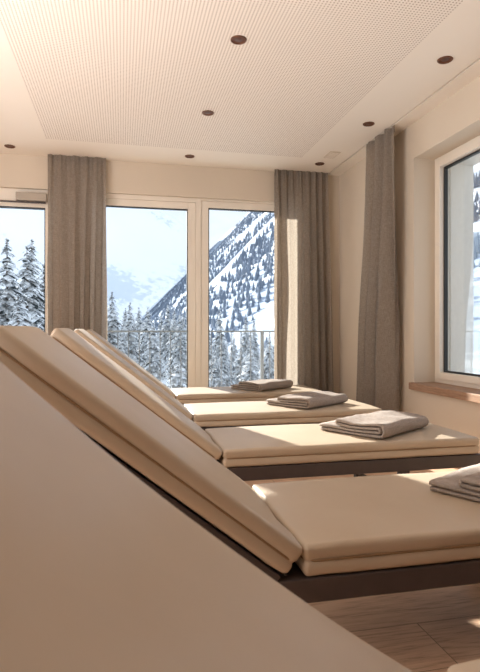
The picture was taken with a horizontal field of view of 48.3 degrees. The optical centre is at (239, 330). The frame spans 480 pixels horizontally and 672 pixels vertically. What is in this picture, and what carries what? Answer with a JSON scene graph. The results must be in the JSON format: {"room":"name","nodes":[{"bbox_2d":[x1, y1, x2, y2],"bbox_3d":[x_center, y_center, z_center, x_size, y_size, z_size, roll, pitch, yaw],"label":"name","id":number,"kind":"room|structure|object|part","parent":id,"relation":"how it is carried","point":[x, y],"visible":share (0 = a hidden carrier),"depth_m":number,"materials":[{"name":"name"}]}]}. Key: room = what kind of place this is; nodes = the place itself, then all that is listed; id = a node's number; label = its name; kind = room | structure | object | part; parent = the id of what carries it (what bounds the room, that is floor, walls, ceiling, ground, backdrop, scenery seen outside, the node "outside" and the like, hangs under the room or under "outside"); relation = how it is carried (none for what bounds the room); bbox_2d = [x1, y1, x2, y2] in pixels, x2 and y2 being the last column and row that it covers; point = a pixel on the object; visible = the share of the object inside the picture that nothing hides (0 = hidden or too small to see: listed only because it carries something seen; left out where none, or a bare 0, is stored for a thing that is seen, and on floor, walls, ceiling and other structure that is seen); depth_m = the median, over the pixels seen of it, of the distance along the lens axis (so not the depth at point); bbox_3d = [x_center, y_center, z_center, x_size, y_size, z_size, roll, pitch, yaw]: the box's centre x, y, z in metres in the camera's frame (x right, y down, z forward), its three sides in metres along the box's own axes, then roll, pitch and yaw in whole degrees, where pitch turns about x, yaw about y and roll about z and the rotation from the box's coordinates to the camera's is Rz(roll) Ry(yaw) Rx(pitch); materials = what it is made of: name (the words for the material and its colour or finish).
{"room":"spa","nodes":[
{"label":"spa","id":0,"kind":"room"},
{"bbox_2d":[0,153,338,393],"bbox_3d":[-1.418,-0.400,5.151,5.850,2.600,0.330,0,0,-12],"label":"wall","id":1,"kind":"structure","parent":0,"point":[17,171],"depth_m":5.19,"materials":[{"name":"paint"}]},
{"bbox_2d":[0,188,47,333],"bbox_3d":[-2.252,-0.230,4.873,1.300,2.140,0.093,0,0,-12],"label":"window","id":2,"kind":"structure","parent":1,"relation":"in","point":[5,193],"depth_m":4.92,"materials":[{"name":"beige wood"}]},
{"bbox_2d":[0,192,46,203],"bbox_3d":[-2.201,-1.210,4.801,0.890,0.091,0.055,0,0,-12],"label":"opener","id":3,"kind":"object","parent":2,"relation":"attached to","point":[21,197],"depth_m":4.85,"materials":[{"name":"grey metal"}]},
{"bbox_3d":[-2.205,-1.170,4.798,0.880,0.012,0.030,0,0,-12],"label":"closer rail","id":4,"kind":"part","parent":3,"relation":"part of","materials":[{"name":"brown metal"}]},
{"bbox_2d":[106,193,195,387],"bbox_3d":[-1.028,-0.230,5.147,1.207,2.140,0.085,0,0,-12],"label":"window","id":5,"kind":"structure","parent":1,"relation":"in","point":[188,205],"depth_m":5.23,"materials":[{"name":"beige wood"}]},
{"bbox_2d":[196,198,273,386],"bbox_3d":[0.093,-0.230,5.394,1.094,2.140,0.085,0,0,-12],"label":"window","id":6,"kind":"structure","parent":1,"relation":"in","point":[203,206],"depth_m":5.26,"materials":[{"name":"beige wood"}]},
{"bbox_2d":[0,0,479,175],"bbox_3d":[-0.748,-1.650,1.048,5.390,0.100,7.970,0,0,-12],"label":"ceiling","id":7,"kind":"structure","parent":0,"point":[417,84],"depth_m":3.95,"materials":[{"name":"paint"}]},
{"bbox_2d":[4,144,14,147],"bbox_3d":[-1.992,-1.597,4.630,0.089,0.006,0.089,0,0,-12],"label":"recessed light","id":8,"kind":"object","parent":7,"relation":"in","point":[6,145],"visible":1,"depth_m":4.63,"materials":[{"name":"orange metal"}]},
{"bbox_2d":[47,154,107,340],"bbox_3d":[-1.482,-0.358,4.888,0.533,2.476,0.062,0,0,-12],"label":"curtain","id":9,"kind":"object","parent":7,"relation":"hanging from","point":[77,252],"visible":0.73,"depth_m":4.88,"materials":[{"name":"beige fabric"}]},
{"bbox_2d":[0,0,463,157],"bbox_3d":[0.281,-1.650,1.035,2.235,0.100,7.500,0,0,-12],"label":"ceiling panel","id":10,"kind":"object","parent":7,"relation":"attached to","point":[124,72],"visible":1,"depth_m":3.21,"materials":[{"name":"white paint"}]},
{"bbox_2d":[202,110,213,115],"bbox_3d":[-0.235,-1.597,3.921,0.089,0.006,0.089,0,0,-12],"label":"recessed light","id":11,"kind":"object","parent":10,"relation":"attached to","point":[206,112],"visible":1,"depth_m":3.92,"materials":[{"name":"orange metal"}]},
{"bbox_2d":[230,35,246,44],"bbox_3d":[-0.008,-1.597,2.937,0.089,0.006,0.089,0,0,-12],"label":"recessed light","id":12,"kind":"object","parent":10,"relation":"attached to","point":[237,39],"visible":1,"depth_m":2.94,"materials":[{"name":"orange metal"}]},
{"bbox_2d":[274,169,333,392],"bbox_3d":[0.638,-0.358,5.355,0.616,2.476,0.086,0,0,-12],"label":"curtain","id":13,"kind":"object","parent":7,"relation":"hanging from","point":[303,339],"visible":0.88,"depth_m":5.34,"materials":[{"name":"beige fabric"}]},
{"bbox_2d":[323,151,340,158],"bbox_3d":[0.834,-1.596,4.854,0.100,0.008,0.170,0,0,-12],"label":"ceiling vent","id":14,"kind":"object","parent":7,"relation":"in","point":[331,154],"visible":1,"depth_m":4.83,"materials":[{"name":"beige metal"}]},
{"bbox_2d":[325,153,338,157],"bbox_3d":[0.835,-1.593,4.852,0.084,0.002,0.132,0,0,-12],"label":"grille","id":15,"kind":"object","parent":14,"relation":"attached to","point":[330,155],"depth_m":4.85,"materials":[{"name":"metal"}]},
{"bbox_2d":[363,122,374,126],"bbox_3d":[0.994,-1.597,4.131,0.089,0.006,0.089,0,0,-12],"label":"recessed light","id":16,"kind":"object","parent":7,"relation":"in","point":[367,124],"visible":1,"depth_m":4.13,"materials":[{"name":"orange metal"}]},
{"bbox_2d":[356,126,399,410],"bbox_3d":[1.148,-0.358,4.465,0.184,2.476,0.666,0,0,-12],"label":"curtain","id":17,"kind":"object","parent":7,"relation":"hanging from","point":[378,353],"visible":0.87,"depth_m":4.31,"materials":[{"name":"beige fabric"}]},
{"bbox_2d":[437,56,452,63],"bbox_3d":[1.209,-1.597,3.154,0.089,0.006,0.089,0,0,-12],"label":"recessed light","id":18,"kind":"object","parent":7,"relation":"in","point":[445,59],"visible":1,"depth_m":3.15,"materials":[{"name":"orange metal"}]},
{"bbox_2d":[244,468,479,671],"bbox_3d":[-0.597,0.940,1.200,5.950,0.080,8.400,0,0,-12],"label":"floor","id":19,"kind":"structure","parent":0,"point":[438,629],"depth_m":1.66,"materials":[{"name":"brown wood"}]},
{"bbox_2d":[86,329,320,404],"bbox_3d":[-0.307,0.443,4.679,2.033,0.914,0.555,0,0,-12],"label":"sun lounger","id":20,"kind":"object","parent":19,"relation":"on","point":[190,395],"visible":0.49,"depth_m":4.47,"materials":[{"name":"beige leather"}]},
{"bbox_3d":[-0.938,0.287,4.539,0.894,0.088,0.555,39,-8,-10],"label":"backrest mattress","id":21,"kind":"part","parent":20,"relation":"part of","materials":[{"name":"beige fabric"}]},
{"bbox_3d":[0.045,0.558,4.757,1.276,0.088,0.554,0,0,-12],"label":"seat mattress","id":22,"kind":"part","parent":20,"relation":"part of","materials":[{"name":"beige fabric"}]},
{"bbox_2d":[230,379,292,390],"bbox_3d":[0.201,0.476,4.806,0.371,0.073,0.448,0,0,43],"label":"folded towel","id":23,"kind":"object","parent":20,"relation":"on","point":[261,384],"visible":1,"depth_m":4.67,"materials":[{"name":"grey fabric"}]},
{"bbox_2d":[74,329,381,430],"bbox_3d":[-0.076,0.443,3.634,2.033,0.914,0.555,0,0,-12],"label":"sun lounger","id":24,"kind":"object","parent":19,"relation":"on","point":[246,413],"visible":0.52,"depth_m":3.44,"materials":[{"name":"beige fabric"}]},
{"bbox_3d":[-0.708,0.287,3.494,0.894,0.088,0.555,39,-8,-10],"label":"backrest mattress","id":25,"kind":"part","parent":24,"relation":"part of","materials":[{"name":"beige fabric"}]},
{"bbox_3d":[-0.033,0.632,3.643,1.945,0.060,0.547,0,0,-12],"label":"frame","id":26,"kind":"part","parent":24,"relation":"part of","materials":[{"name":"brown wood"}]},
{"bbox_3d":[0.276,0.558,3.712,1.276,0.088,0.554,0,0,-12],"label":"seat mattress","id":27,"kind":"part","parent":24,"relation":"part of","materials":[{"name":"beige fabric"}]},
{"bbox_2d":[266,391,347,408],"bbox_3d":[0.479,0.476,3.779,0.382,0.074,0.468,0,0,44],"label":"folded towel","id":28,"kind":"object","parent":24,"relation":"on","point":[313,399],"visible":1,"depth_m":3.65,"materials":[{"name":"grey fabric"}]},
{"bbox_2d":[0,362,479,671],"bbox_3d":[0.637,0.437,0.591,2.022,0.926,0.555,0,0,-12],"label":"sun lounger","id":29,"kind":"object","parent":19,"relation":"on","point":[99,572],"visible":1,"depth_m":0.40,"materials":[{"name":"beige fabric"}]},
{"bbox_3d":[0.983,0.543,0.668,1.276,0.120,0.554,0,0,-12],"label":"seat mattress","id":30,"kind":"part","parent":29,"relation":"part of","materials":[{"name":"beige fabric"}]},
{"bbox_2d":[0,326,479,602],"bbox_3d":[0.367,0.443,1.622,2.033,0.914,0.555,0,0,-12],"label":"sun lounger","id":31,"kind":"object","parent":19,"relation":"on","point":[330,539],"visible":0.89,"depth_m":1.33,"materials":[{"name":"beige fabric"}]},
{"bbox_3d":[-0.264,0.287,1.483,0.894,0.088,0.555,39,-8,-10],"label":"backrest mattress","id":32,"kind":"part","parent":31,"relation":"part of","materials":[{"name":"beige fabric"}]},
{"bbox_3d":[-0.214,0.397,1.494,0.648,0.018,0.542,39,-8,-10],"label":"backrest frame","id":33,"kind":"part","parent":31,"relation":"part of","materials":[{"name":"brown wood"}]},
{"bbox_3d":[0.719,0.558,1.700,1.276,0.088,0.554,0,0,-12],"label":"seat mattress","id":34,"kind":"part","parent":31,"relation":"part of","materials":[{"name":"beige fabric"}]},
{"bbox_3d":[0.411,0.632,1.632,1.945,0.060,0.547,0,0,-12],"label":"frame","id":35,"kind":"part","parent":31,"relation":"part of","materials":[{"name":"brown wood"}]},
{"bbox_2d":[429,463,479,501],"bbox_3d":[0.890,0.475,1.735,0.454,0.074,0.348,0,0,-41],"label":"folded towel","id":36,"kind":"object","parent":31,"relation":"on","point":[464,482],"visible":1,"depth_m":1.67,"materials":[{"name":"grey fabric"}]},
{"bbox_2d":[50,328,479,480],"bbox_3d":[0.138,0.443,2.662,2.033,0.914,0.555,0,0,-12],"label":"sun lounger","id":37,"kind":"object","parent":19,"relation":"on","point":[267,452],"visible":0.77,"depth_m":2.47,"materials":[{"name":"beige fabric"}]},
{"bbox_3d":[-0.494,0.287,2.523,0.894,0.088,0.555,39,-8,-10],"label":"backrest mattress","id":38,"kind":"part","parent":37,"relation":"part of","materials":[{"name":"beige fabric"}]},
{"bbox_3d":[0.490,0.558,2.740,1.276,0.088,0.554,0,0,-12],"label":"seat mattress","id":39,"kind":"part","parent":37,"relation":"part of","materials":[{"name":"beige fabric"}]},
{"bbox_3d":[0.181,0.632,2.672,1.945,0.060,0.547,0,0,-12],"label":"frame","id":40,"kind":"part","parent":37,"relation":"part of","materials":[{"name":"brown wood"}]},
{"bbox_2d":[319,410,428,438],"bbox_3d":[0.707,0.475,2.808,0.381,0.074,0.467,0,0,45],"label":"folded towel","id":41,"kind":"object","parent":37,"relation":"on","point":[378,424],"visible":1,"depth_m":2.68,"materials":[{"name":"grey fabric"}]},
{"bbox_3d":[0.779,0.780,2.551,0.044,0.240,0.044,0,0,-12],"label":"leg","id":42,"kind":"part","parent":37,"relation":"part of","materials":[{"name":"brown wood"}]},
{"bbox_2d":[339,76,479,452],"bbox_3d":[2.108,-0.400,1.678,0.460,2.600,7.970,0,0,-12],"label":"wall","id":43,"kind":"structure","parent":0,"point":[454,122],"depth_m":4.14,"materials":[{"name":"paint"}]},
{"bbox_2d":[409,382,479,402],"bbox_3d":[1.622,0.421,3.151,0.215,0.053,2.035,0,0,-12],"label":"window sill","id":44,"kind":"structure","parent":43,"relation":"attached to","point":[447,390],"depth_m":3.68,"materials":[{"name":"brown wood"}]},
{"bbox_2d":[435,135,479,388],"bbox_3d":[1.751,-0.466,3.189,0.109,1.724,1.975,0,0,-12],"label":"window","id":45,"kind":"structure","parent":43,"relation":"in","point":[470,148],"depth_m":4.07,"materials":[{"name":"beige wood"}]},
{"bbox_2d":[449,153,479,373],"bbox_3d":[1.905,-0.444,3.223,0.199,1.760,1.971,0,0,-12],"label":"trim outside reveal","id":46,"kind":"structure","parent":43,"relation":"attached to","point":[461,175],"depth_m":4.11,"materials":[{"name":"white paint"}]},
{"bbox_3d":[-2.939,1.060,5.547,8.650,0.280,1.100,0,0,-12],"label":"floor","id":47,"kind":"structure","parent":0,"visible":0},
{"bbox_2d":[108,331,273,388],"bbox_3d":[-3.014,0.458,5.889,8.650,0.926,0.040,0,0,-12],"label":"balcony railing","id":48,"kind":"object","parent":47,"relation":"on","point":[261,332],"visible":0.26,"depth_m":6.50,"materials":[{"name":"grey metal"}]},
{"bbox_3d":[-3.014,0.005,5.889,8.650,0.020,0.040,0,0,-12],"label":"rail","id":49,"kind":"part","parent":48,"relation":"part of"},
{"bbox_3d":[0.272,0.468,6.614,0.040,0.906,0.040,0,0,-12],"label":"post","id":50,"kind":"part","parent":48,"relation":"part of","materials":[{"name":"grey metal"}]},
{"label":"outside","id":51,"kind":"structure","parent":0,"visible":0},
{"bbox_2d":[0,207,209,327],"bbox_3d":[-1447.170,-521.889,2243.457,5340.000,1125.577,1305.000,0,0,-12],"label":"sky","id":52,"kind":"structure","parent":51,"point":[146,248],"depth_m":2332.84,"materials":[{"name":"white"}]},
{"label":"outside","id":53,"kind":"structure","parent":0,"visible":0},
{"bbox_2d":[139,163,479,373],"bbox_3d":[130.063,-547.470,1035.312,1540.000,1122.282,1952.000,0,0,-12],"label":"snowy mountain","id":54,"kind":"structure","parent":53,"point":[263,318],"depth_m":199.31},
{"bbox_2d":[0,238,31,325],"bbox_3d":[-12.133,0.846,27.945,4.700,11.425,5.324,0,0,-35],"label":"spruce tree","id":55,"kind":"object","parent":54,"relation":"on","point":[6,305],"visible":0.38,"depth_m":27.82,"materials":[{"name":"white plant"}]},
{"bbox_2d":[6,294,28,325],"bbox_3d":[-9.274,2.196,22.491,3.509,7.530,3.098,0,0,26],"label":"spruce tree","id":56,"kind":"object","parent":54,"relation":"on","point":[17,312],"visible":0.17,"depth_m":22.45,"materials":[{"name":"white plant"}]},
{"bbox_2d":[11,245,43,330],"bbox_3d":[-13.378,1.040,33.811,6.275,12.950,5.925,0,0,-37],"label":"spruce tree","id":57,"kind":"object","parent":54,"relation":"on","point":[33,300],"visible":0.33,"depth_m":33.68,"materials":[{"name":"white plant"}]},
{"bbox_2d":[21,240,43,324],"bbox_3d":[-15.917,0.243,40.348,6.226,14.389,5.569,0,0,15],"label":"spruce tree","id":58,"kind":"object","parent":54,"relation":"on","point":[31,247],"visible":0.15,"depth_m":40.48,"materials":[{"name":"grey plant"}]},
{"bbox_2d":[37,264,43,327],"bbox_3d":[-16.961,1.279,46.914,6.595,14.347,6.553,0,0,8],"label":"spruce tree","id":59,"kind":"object","parent":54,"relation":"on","point":[42,274],"visible":0.04,"depth_m":46.72,"materials":[{"name":"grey plant"}]},
{"bbox_2d":[107,291,127,348],"bbox_3d":[-11.117,2.059,46.596,4.550,11.061,5.155,0,0,-24],"label":"spruce tree","id":60,"kind":"object","parent":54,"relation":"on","point":[113,323],"visible":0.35,"depth_m":46.40,"materials":[{"name":"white plant"}]},
{"bbox_2d":[118,308,128,337],"bbox_3d":[-18.475,3.390,85.603,6.470,14.143,6.853,0,0,-23],"label":"spruce tree","id":61,"kind":"object","parent":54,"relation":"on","point":[125,312],"visible":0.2,"depth_m":85.40,"materials":[{"name":"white plant"}]},
{"bbox_2d":[115,326,132,357],"bbox_3d":[-8.404,3.211,38.098,3.362,7.214,2.968,0,0,-28],"label":"spruce tree","id":62,"kind":"object","parent":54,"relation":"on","point":[121,347],"visible":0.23,"depth_m":38.01,"materials":[{"name":"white plant"}]},
{"bbox_2d":[122,302,143,367],"bbox_3d":[-10.965,2.499,52.400,4.110,10.620,4.595,0,0,-24],"label":"spruce tree","id":63,"kind":"object","parent":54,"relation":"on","point":[133,347],"visible":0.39,"depth_m":52.13,"materials":[{"name":"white plant"}]},
{"bbox_2d":[132,323,138,349],"bbox_3d":[-18.252,4.438,92.053,6.136,12.664,5.793,0,0,-3],"label":"spruce tree","id":64,"kind":"object","parent":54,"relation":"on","point":[134,323],"visible":0.09,"depth_m":92.02,"materials":[{"name":"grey plant"}]},
{"bbox_2d":[134,307,146,347],"bbox_3d":[-18.725,3.609,99.361,7.809,16.118,7.374,0,0,-18],"label":"spruce tree","id":65,"kind":"object","parent":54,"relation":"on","point":[138,324],"visible":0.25,"depth_m":99.17,"materials":[{"name":"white plant"}]},
{"bbox_2d":[137,307,163,371],"bbox_3d":[-9.989,3.008,58.328,5.434,11.215,5.131,0,0,28],"label":"spruce tree","id":66,"kind":"object","parent":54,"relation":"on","point":[147,327],"visible":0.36,"depth_m":57.82,"materials":[{"name":"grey plant"}]},
{"bbox_2d":[141,323,169,386],"bbox_3d":[-5.617,3.173,34.633,3.599,7.427,3.398,0,0,-6],"label":"spruce tree","id":67,"kind":"object","parent":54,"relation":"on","point":[154,367],"visible":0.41,"depth_m":34.30,"materials":[{"name":"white plant"}]},
{"bbox_2d":[157,313,163,343],"bbox_3d":[-11.773,3.310,80.274,4.627,11.958,5.173,0,0,38],"label":"spruce tree","id":68,"kind":"object","parent":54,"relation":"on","point":[161,323],"visible":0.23,"depth_m":80.25,"materials":[{"name":"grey plant"}]},
{"bbox_2d":[157,305,172,375],"bbox_3d":[-8.700,2.665,65.233,4.805,11.679,5.443,0,0,42],"label":"spruce tree","id":69,"kind":"object","parent":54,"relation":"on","point":[164,336],"visible":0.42,"depth_m":64.74,"materials":[{"name":"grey plant"}]},
{"bbox_2d":[161,310,181,386],"bbox_3d":[-5.390,2.729,44.667,3.879,8.966,3.470,0,0,-3],"label":"spruce tree","id":70,"kind":"object","parent":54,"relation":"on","point":[174,314],"visible":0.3,"depth_m":44.29,"materials":[{"name":"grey plant"}]},
{"bbox_2d":[165,315,185,383],"bbox_3d":[-4.359,2.829,38.781,3.312,8.049,3.751,0,0,8],"label":"spruce tree","id":71,"kind":"object","parent":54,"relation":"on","point":[174,359],"visible":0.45,"depth_m":38.40,"materials":[{"name":"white plant"}]},
{"bbox_2d":[166,361,185,388],"bbox_3d":[-2.655,3.589,22.876,3.343,4.600,3.157,0,0,0],"label":"spruce tree","id":72,"kind":"object","parent":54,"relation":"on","point":[176,384],"visible":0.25,"depth_m":22.68,"materials":[{"name":"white plant"}]},
{"bbox_2d":[180,313,185,365],"bbox_3d":[-5.525,3.183,51.923,4.772,9.850,4.506,0,0,9],"label":"spruce tree","id":73,"kind":"object","parent":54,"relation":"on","point":[183,323],"visible":0.15,"depth_m":51.84,"materials":[{"name":"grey plant"}]},
{"bbox_2d":[209,333,213,370],"bbox_3d":[-4.367,3.925,68.778,4.819,9.946,4.550,0,0,17],"label":"spruce tree","id":74,"kind":"object","parent":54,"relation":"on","point":[209,333],"visible":0.03,"depth_m":68.40,"materials":[{"name":"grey plant"}]},
{"bbox_2d":[209,349,224,386],"bbox_3d":[-1.900,4.251,44.449,2.250,5.469,2.549,0,0,-43],"label":"spruce tree","id":75,"kind":"object","parent":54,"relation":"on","point":[216,379],"visible":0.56,"depth_m":44.27,"materials":[{"name":"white plant"}]},
{"bbox_2d":[209,309,234,385],"bbox_3d":[-2.000,2.789,58.383,4.005,10.349,4.478,0,0,-16],"label":"spruce tree","id":76,"kind":"object","parent":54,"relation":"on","point":[217,343],"visible":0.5,"depth_m":58.19,"materials":[{"name":"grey plant"}]},
{"bbox_2d":[218,338,230,386],"bbox_3d":[-1.531,4.029,51.650,2.926,6.764,2.618,0,0,44],"label":"spruce tree","id":77,"kind":"object","parent":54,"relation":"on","point":[226,372],"visible":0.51,"depth_m":51.39,"materials":[{"name":"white plant"}]},
{"bbox_2d":[226,346,235,384],"bbox_3d":[-1.888,5.210,74.439,3.141,6.739,2.772,0,0,-40],"label":"spruce tree","id":78,"kind":"object","parent":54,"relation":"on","point":[226,346],"visible":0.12,"depth_m":74.44,"materials":[{"name":"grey plant"}]},
{"bbox_2d":[228,336,238,380],"bbox_3d":[-0.901,4.983,78.632,4.157,8.580,3.925,0,0,-8],"label":"spruce tree","id":79,"kind":"object","parent":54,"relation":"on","point":[234,347],"visible":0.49,"depth_m":78.37,"materials":[{"name":"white plant"}]},
{"bbox_2d":[229,317,258,385],"bbox_3d":[0.768,3.261,64.077,4.084,9.927,4.627,0,0,-24],"label":"spruce tree","id":80,"kind":"object","parent":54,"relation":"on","point":[245,338],"visible":0.44,"depth_m":63.83,"materials":[{"name":"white plant"}]},
{"bbox_2d":[236,351,259,382],"bbox_3d":[0.637,3.741,30.441,3.778,5.198,3.567,0,0,24],"label":"spruce tree","id":81,"kind":"object","parent":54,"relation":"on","point":[246,374],"visible":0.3,"depth_m":30.18,"materials":[{"name":"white plant"}]},
{"bbox_2d":[241,343,258,379],"bbox_3d":[0.533,3.528,33.369,2.618,5.617,2.311,0,0,42],"label":"spruce tree","id":82,"kind":"object","parent":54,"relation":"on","point":[247,347],"visible":0.14,"depth_m":33.32,"materials":[{"name":"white plant"}]},
{"bbox_2d":[249,320,259,368],"bbox_3d":[1.761,3.433,69.692,4.328,10.004,3.871,0,0,-40],"label":"spruce tree","id":83,"kind":"object","parent":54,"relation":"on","point":[254,334],"visible":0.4,"depth_m":69.25,"materials":[{"name":"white plant"}]},
{"bbox_2d":[257,336,273,378],"bbox_3d":[2.308,3.701,41.854,3.335,6.883,3.149,0,0,33],"label":"spruce tree","id":84,"kind":"object","parent":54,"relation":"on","point":[266,352],"visible":0.34,"depth_m":41.50,"materials":[{"name":"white plant"}]},
{"bbox_2d":[136,171,479,361],"bbox_3d":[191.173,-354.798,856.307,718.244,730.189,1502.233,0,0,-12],"label":"forest","id":85,"kind":"object","parent":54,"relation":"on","point":[252,260],"visible":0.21,"depth_m":272.36,"materials":[{"name":"plant"}]}
]}

